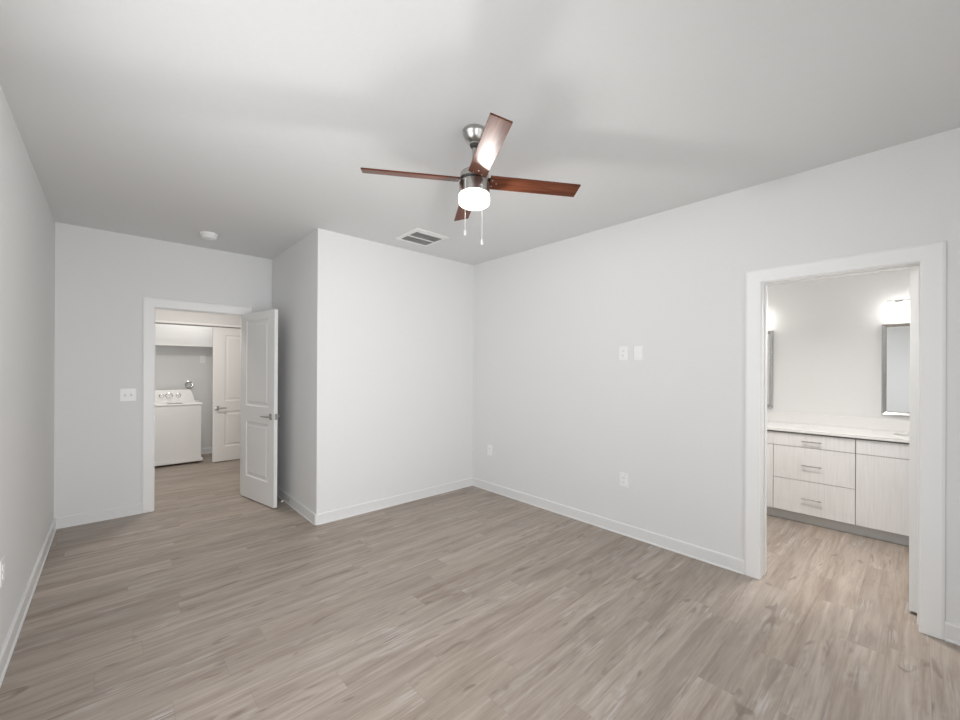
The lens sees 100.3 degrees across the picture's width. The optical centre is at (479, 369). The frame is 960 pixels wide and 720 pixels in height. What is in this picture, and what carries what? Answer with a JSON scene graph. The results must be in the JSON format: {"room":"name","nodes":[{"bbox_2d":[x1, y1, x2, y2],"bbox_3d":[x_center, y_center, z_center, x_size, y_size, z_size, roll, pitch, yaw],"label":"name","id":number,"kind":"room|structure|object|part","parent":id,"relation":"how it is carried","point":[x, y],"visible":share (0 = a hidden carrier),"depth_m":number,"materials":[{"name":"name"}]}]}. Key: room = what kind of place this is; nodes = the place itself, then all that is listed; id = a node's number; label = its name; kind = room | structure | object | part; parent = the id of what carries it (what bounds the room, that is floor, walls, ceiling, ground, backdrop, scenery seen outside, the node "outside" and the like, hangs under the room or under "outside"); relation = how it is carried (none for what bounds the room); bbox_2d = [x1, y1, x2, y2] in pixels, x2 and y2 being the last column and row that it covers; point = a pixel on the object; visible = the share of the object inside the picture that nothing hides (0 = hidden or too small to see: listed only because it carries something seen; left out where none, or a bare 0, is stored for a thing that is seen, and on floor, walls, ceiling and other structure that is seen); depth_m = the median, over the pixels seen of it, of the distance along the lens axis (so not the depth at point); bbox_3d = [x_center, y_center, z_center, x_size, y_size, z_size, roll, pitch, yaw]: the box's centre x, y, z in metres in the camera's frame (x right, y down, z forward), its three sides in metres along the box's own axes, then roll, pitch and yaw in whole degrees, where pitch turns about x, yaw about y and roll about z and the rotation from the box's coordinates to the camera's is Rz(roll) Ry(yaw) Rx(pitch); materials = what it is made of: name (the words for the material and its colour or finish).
{"room":"empty bedroom","nodes":[
{"label":"empty bedroom","id":0,"kind":"room"},
{"bbox_2d":[0,85,54,650],"bbox_3d":[-1.829,0.065,1.335,0.120,2.740,5.958,0,0,-42],"label":"wall","id":1,"kind":"structure","parent":0,"point":[27,222],"depth_m":2.32,"materials":[{"name":"paint"}]},
{"bbox_2d":[0,556,4,586],"bbox_3d":[-2.266,0.960,1.902,0.009,0.122,0.080,0,0,-42],"label":"wall outlet","id":2,"kind":"object","parent":1,"relation":"attached to","point":[2,561],"visible":1,"depth_m":1.89,"materials":[{"name":"white plastic"}]},
{"bbox_2d":[0,518,55,687],"bbox_3d":[-1.831,1.386,1.432,0.020,0.097,5.818,0,0,-42],"label":"baseboard","id":3,"kind":"structure","parent":1,"relation":"attached to","point":[6,652],"depth_m":2.30,"materials":[{"name":"paint"}]},
{"bbox_2d":[54,222,271,517],"bbox_3d":[-2.840,0.063,4.524,5.110,2.740,0.115,0,0,-42],"label":"wall","id":4,"kind":"structure","parent":0,"point":[103,278],"depth_m":3.81,"materials":[{"name":"paint"}]},
{"bbox_2d":[55,503,141,528],"bbox_3d":[-3.138,1.382,4.165,1.777,0.097,0.020,0,0,-42],"label":"baseboard","id":5,"kind":"structure","parent":4,"relation":"attached to","point":[107,514],"depth_m":3.75,"materials":[{"name":"paint"}]},
{"bbox_2d":[120,388,135,400],"bbox_3d":[-3.425,0.250,3.901,0.118,0.124,0.018,0,0,-42],"label":"light switch","id":6,"kind":"object","parent":4,"relation":"attached to","point":[126,394],"visible":1,"depth_m":3.90,"materials":[{"name":"white plastic"}]},
{"bbox_2d":[142,297,252,512],"bbox_3d":[-3.033,0.358,4.349,0.973,2.146,0.145,0,0,-42],"label":"trim","id":7,"kind":"structure","parent":4,"relation":"attached to","point":[149,304],"depth_m":4.01,"materials":[{"name":"white paint"}]},
{"bbox_3d":[-3.314,0.357,4.004,0.092,2.146,0.015,0,0,-42],"label":"casing","id":8,"kind":"part","parent":7,"relation":"part of","materials":[{"name":"white paint"}]},
{"bbox_3d":[-2.984,-0.668,4.302,0.973,0.092,0.015,0,0,-42],"label":"casing","id":9,"kind":"part","parent":7,"relation":"part of","materials":[{"name":"white paint"}]},
{"bbox_2d":[241,309,279,507],"bbox_3d":[-2.394,0.404,4.331,0.759,2.038,0.152,0,0,36],"label":"door","id":10,"kind":"structure","parent":4,"relation":"in","point":[259,330],"depth_m":4.29,"materials":[{"name":"white paint"}]},
{"bbox_2d":[155,346,212,447],"bbox_3d":[-4.726,0.057,6.729,1.900,2.740,0.090,0,0,-42],"label":"wall","id":11,"kind":"structure","parent":0,"point":[175,366],"depth_m":6.63,"materials":[{"name":"paint"}]},
{"bbox_2d":[155,324,212,347],"bbox_3d":[-4.625,-0.713,6.548,1.500,0.700,0.305,0,0,-42],"label":"upper cabinet","id":12,"kind":"object","parent":11,"relation":"attached to","point":[165,334],"visible":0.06,"depth_m":6.31,"materials":[{"name":"white paint"}]},
{"bbox_2d":[185,381,192,387],"bbox_3d":[-4.777,0.254,6.586,0.116,0.116,0.048,0,0,-42],"label":"air vent","id":13,"kind":"object","parent":11,"relation":"in","point":[188,384],"visible":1,"depth_m":6.59,"materials":[{"name":"silver metal"}]},
{"bbox_2d":[200,356,204,362],"bbox_3d":[-4.655,-0.161,6.726,0.072,0.118,0.009,0,0,-42],"label":"wall outlet","id":14,"kind":"object","parent":11,"relation":"attached to","point":[202,358],"visible":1,"depth_m":6.72,"materials":[{"name":"white plastic"}]},
{"bbox_2d":[201,447,211,453],"bbox_3d":[-4.677,1.377,6.703,1.750,0.097,0.020,0,0,-42],"label":"baseboard","id":15,"kind":"structure","parent":11,"relation":"attached to","point":[203,450],"depth_m":6.76,"materials":[{"name":"paint"}]},
{"bbox_2d":[155,309,240,327],"bbox_3d":[-4.271,0.058,5.949,4.920,2.740,0.115,0,0,-42],"label":"wall","id":16,"kind":"structure","parent":0,"point":[163,315],"depth_m":5.94,"materials":[{"name":"paint"}]},
{"bbox_2d":[155,320,240,328],"bbox_3d":[-4.076,0.373,6.119,1.586,2.110,0.131,0,0,-42],"label":"trim","id":17,"kind":"structure","parent":16,"relation":"attached to","point":[156,321],"depth_m":5.93,"materials":[{"name":"white paint"}]},
{"bbox_2d":[212,327,240,461],"bbox_3d":[-3.770,0.389,6.339,0.765,2.056,0.094,0,0,-42],"label":"door","id":18,"kind":"structure","parent":16,"relation":"in","point":[226,363],"depth_m":6.21,"materials":[{"name":"white paint"}]},
{"bbox_2d":[272,231,313,510],"bbox_3d":[-1.990,0.067,4.308,0.100,2.740,1.351,0,0,-42],"label":"wall","id":19,"kind":"structure","parent":0,"point":[292,269],"depth_m":4.13,"materials":[{"name":"paint"}]},
{"bbox_2d":[277,486,316,525],"bbox_3d":[-2.000,1.388,4.222,0.020,0.097,1.471,0,0,-42],"label":"baseboard","id":20,"kind":"structure","parent":19,"relation":"attached to","point":[293,503],"depth_m":4.04,"materials":[{"name":"paint"}]},
{"bbox_2d":[312,228,473,513],"bbox_3d":[-0.828,0.073,4.387,1.923,2.740,0.100,0,0,-42],"label":"wall","id":21,"kind":"structure","parent":0,"point":[393,326],"depth_m":4.20,"materials":[{"name":"paint"}]},
{"bbox_2d":[314,477,472,525],"bbox_3d":[-0.801,1.393,4.335,1.943,0.097,0.020,0,0,-42],"label":"baseboard","id":22,"kind":"structure","parent":21,"relation":"attached to","point":[330,516],"depth_m":4.19,"materials":[{"name":"paint"}]},
{"bbox_2d":[0,0,959,264],"bbox_3d":[-1.047,-1.349,4.119,7.200,0.100,9.100,0,0,-42],"label":"ceiling","id":23,"kind":"structure","parent":0,"point":[253,124],"depth_m":1.96,"materials":[{"name":"paint"}]},
{"bbox_2d":[200,231,217,239],"bbox_3d":[-2.611,-1.277,3.861,0.148,0.058,0.148,0,0,-42],"label":"smoke detector","id":24,"kind":"object","parent":23,"relation":"attached to","point":[207,235],"visible":1,"depth_m":3.82,"materials":[{"name":"white plastic"}]},
{"bbox_2d":[396,228,448,246],"bbox_3d":[-0.570,-1.292,3.945,0.367,0.010,0.380,0,0,-42],"label":"ceiling vent","id":25,"kind":"object","parent":23,"relation":"in","point":[418,236],"visible":1,"depth_m":3.93,"materials":[{"name":"white metal"}]},
{"bbox_2d":[361,112,580,244],"bbox_3d":[-0.028,-0.971,2.179,0.888,0.649,0.926,0,0,35],"label":"ceiling fan","id":26,"kind":"object","parent":23,"relation":"hanging from","point":[475,184],"visible":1,"depth_m":2.12,"materials":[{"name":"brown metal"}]},
{"bbox_3d":[-0.361,-1.023,2.113,0.508,0.008,0.100,0,15,-11],"label":"blade","id":27,"kind":"part","parent":26,"relation":"part of","materials":[{"name":"brown wood"}]},
{"bbox_3d":[-0.086,-1.022,2.496,0.100,0.008,0.484,-15,3,-9],"label":"blade","id":28,"kind":"part","parent":26,"relation":"part of","materials":[{"name":"brown wood"}]},
{"bbox_3d":[0.037,-1.022,1.863,0.100,0.008,0.478,16,-3,-12],"label":"blade","id":29,"kind":"part","parent":26,"relation":"part of","materials":[{"name":"brown wood"}]},
{"bbox_3d":[0.303,-1.020,2.243,0.516,0.008,0.100,0,-15,-11],"label":"blade","id":30,"kind":"part","parent":26,"relation":"part of","materials":[{"name":"brown wood"}]},
{"bbox_2d":[0,453,959,719],"bbox_3d":[-1.060,1.481,4.116,7.200,0.080,9.100,0,0,-42],"label":"floor","id":31,"kind":"structure","parent":0,"point":[215,602],"depth_m":2.28,"materials":[{"name":"plastic"}]},
{"bbox_2d":[155,389,202,465],"bbox_3d":[-4.716,0.877,6.138,0.703,1.098,0.640,0,0,-42],"label":"washing machine","id":32,"kind":"object","parent":31,"relation":"on","point":[178,415],"visible":0.81,"depth_m":5.97,"materials":[{"name":"white metal"}]},
{"bbox_3d":[-4.667,0.506,6.072,0.575,0.016,0.422,0,0,-42],"label":"lid","id":33,"kind":"part","parent":32,"relation":"part of","materials":[{"name":"white metal"}]},
{"bbox_2d":[767,430,774,515],"bbox_3d":[2.796,1.029,4.446,0.556,0.860,0.863,0,0,-42],"label":"base cabinet","id":34,"kind":"object","parent":31,"relation":"on","point":[770,446],"visible":0.22,"depth_m":3.96,"materials":[{"name":"beige wood"}]},
{"bbox_3d":[2.743,1.050,4.106,0.018,0.620,0.427,0,0,-42],"label":"door","id":35,"kind":"part","parent":34,"relation":"part of","materials":[{"name":"beige wood"}]},
{"bbox_2d":[773,430,855,533],"bbox_3d":[3.276,1.031,3.899,0.587,0.860,0.592,0,0,-42],"label":"base cabinet","id":36,"kind":"object","parent":31,"relation":"on","point":[815,474],"visible":0.98,"depth_m":3.70,"materials":[{"name":"beige wood"}]},
{"bbox_3d":[3.088,1.208,3.728,0.018,0.308,0.588,0,0,-42],"label":"drawer","id":37,"kind":"part","parent":36,"relation":"part of","materials":[{"name":"beige wood"}]},
{"bbox_3d":[3.089,0.895,3.728,0.018,0.308,0.588,0,0,-42],"label":"drawer","id":38,"kind":"part","parent":36,"relation":"part of","materials":[{"name":"beige wood"}]},
{"bbox_3d":[3.090,0.676,3.729,0.018,0.120,0.590,0,0,-42],"label":"drawer","id":39,"kind":"part","parent":36,"relation":"part of","materials":[{"name":"beige wood"}]},
{"bbox_2d":[856,438,908,545],"bbox_3d":[3.785,1.033,3.364,0.556,0.860,0.885,0,0,-42],"label":"base cabinet","id":40,"kind":"object","parent":31,"relation":"on","point":[882,467],"visible":0.53,"depth_m":3.38,"materials":[{"name":"beige wood"}]},
{"bbox_2d":[767,411,909,442],"bbox_3d":[3.289,0.597,3.895,0.580,0.266,2.344,0,0,-42],"label":"countertop","id":41,"kind":"structure","parent":40,"relation":"on","point":[895,430],"depth_m":3.85,"materials":[{"name":"white stone"}]},
{"bbox_2d":[894,434,909,436],"bbox_3d":[3.814,0.657,3.389,0.330,0.150,0.450,0,0,-42],"label":"basin","id":42,"kind":"object","parent":41,"relation":"in","point":[896,435],"depth_m":3.58,"materials":[{"name":"white ceramic"}]},
{"bbox_2d":[473,127,959,625],"bbox_3d":[0.958,0.081,3.977,0.160,2.740,5.818,0,0,-42],"label":"wall","id":43,"kind":"structure","parent":0,"point":[555,402],"depth_m":3.22,"materials":[{"name":"paint"}]},
{"bbox_2d":[487,445,491,455],"bbox_3d":[0.115,0.966,4.768,0.009,0.122,0.078,0,0,-42],"label":"wall outlet","id":44,"kind":"object","parent":43,"relation":"attached to","point":[489,447],"visible":1,"depth_m":4.77,"materials":[{"name":"white plastic"}]},
{"bbox_2d":[619,346,627,359],"bbox_3d":[1.260,-0.138,3.522,0.009,0.122,0.080,0,0,-42],"label":"wall outlet","id":45,"kind":"object","parent":43,"relation":"attached to","point":[623,350],"visible":1,"depth_m":3.52,"materials":[{"name":"white plastic"}]},
{"bbox_2d":[620,472,627,487],"bbox_3d":[1.261,0.972,3.514,0.009,0.122,0.080,0,0,-42],"label":"wall outlet","id":46,"kind":"object","parent":43,"relation":"attached to","point":[623,476],"visible":1,"depth_m":3.51,"materials":[{"name":"white plastic"}]},
{"bbox_2d":[634,346,641,359],"bbox_3d":[1.350,-0.136,3.424,0.008,0.122,0.074,0,0,-42],"label":"cable plate","id":47,"kind":"object","parent":43,"relation":"attached to","point":[637,349],"visible":1,"depth_m":3.42,"materials":[{"name":"white plastic"}]},
{"bbox_2d":[473,477,959,645],"bbox_3d":[1.375,1.403,3.379,0.020,0.097,4.367,0,0,-42],"label":"baseboard","id":48,"kind":"structure","parent":43,"relation":"attached to","point":[952,631],"depth_m":3.40,"materials":[{"name":"paint"}]},
{"bbox_2d":[744,241,945,639],"bbox_3d":[2.254,0.382,2.556,0.190,2.146,0.927,0,0,-42],"label":"trim","id":49,"kind":"structure","parent":43,"relation":"attached to","point":[930,258],"depth_m":2.28,"materials":[{"name":"white paint"}]},
{"bbox_3d":[1.908,0.380,2.805,0.015,2.146,0.092,0,0,-42],"label":"casing","id":50,"kind":"part","parent":49,"relation":"part of","materials":[{"name":"white paint"}]},
{"bbox_3d":[2.195,-0.646,2.498,0.015,0.092,0.927,0,0,-42],"label":"casing","id":51,"kind":"part","parent":49,"relation":"part of","materials":[{"name":"white paint"}]},
{"bbox_3d":[2.471,0.382,2.189,0.015,2.146,0.092,0,0,-42],"label":"casing","id":52,"kind":"part","parent":49,"relation":"part of","materials":[{"name":"white paint"}]},
{"bbox_2d":[909,270,917,612],"bbox_3d":[2.865,0.429,2.591,0.720,2.022,0.095,0,0,-41],"label":"door","id":53,"kind":"structure","parent":43,"relation":"in","point":[913,441],"depth_m":2.38,"materials":[{"name":"white paint"}]},
{"bbox_2d":[767,267,917,419],"bbox_3d":[3.544,0.093,4.126,0.100,2.740,2.550,0,0,-42],"label":"wall","id":54,"kind":"structure","parent":0,"point":[827,360],"depth_m":4.04,"materials":[{"name":"paint"}]},
{"bbox_2d":[767,330,773,407],"bbox_3d":[3.010,0.000,4.614,0.030,0.850,0.600,0,0,-42],"label":"framed mirror","id":55,"kind":"object","parent":54,"relation":"attached to","point":[770,350],"visible":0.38,"depth_m":4.40,"materials":[{"name":"silver metal"}]},
{"bbox_2d":[767,334,769,404],"bbox_3d":[3.016,0.000,4.620,0.006,0.782,0.532,0,0,-42],"label":"mirror glass","id":56,"kind":"object","parent":55,"relation":"attached to","point":[768,349],"depth_m":4.43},
{"bbox_2d":[767,411,909,432],"bbox_3d":[3.497,0.520,4.085,0.018,0.110,2.344,0,0,-42],"label":"backsplash","id":57,"kind":"structure","parent":54,"relation":"attached to","point":[896,425],"depth_m":3.98,"materials":[{"name":"white stone"}]},
{"bbox_2d":[881,323,909,415],"bbox_3d":[3.981,0.004,3.551,0.030,0.850,0.600,0,0,-42],"label":"framed mirror","id":58,"kind":"object","parent":54,"relation":"attached to","point":[895,364],"visible":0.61,"depth_m":3.71,"materials":[{"name":"silver metal"}]},
{"bbox_2d":[887,299,909,303],"bbox_3d":[3.936,-0.567,3.508,0.158,0.198,0.524,0,0,-42],"label":"vanity light","id":59,"kind":"object","parent":54,"relation":"attached to","point":[900,300],"visible":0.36,"depth_m":3.62,"materials":[{"name":"silver metal"}]}
]}

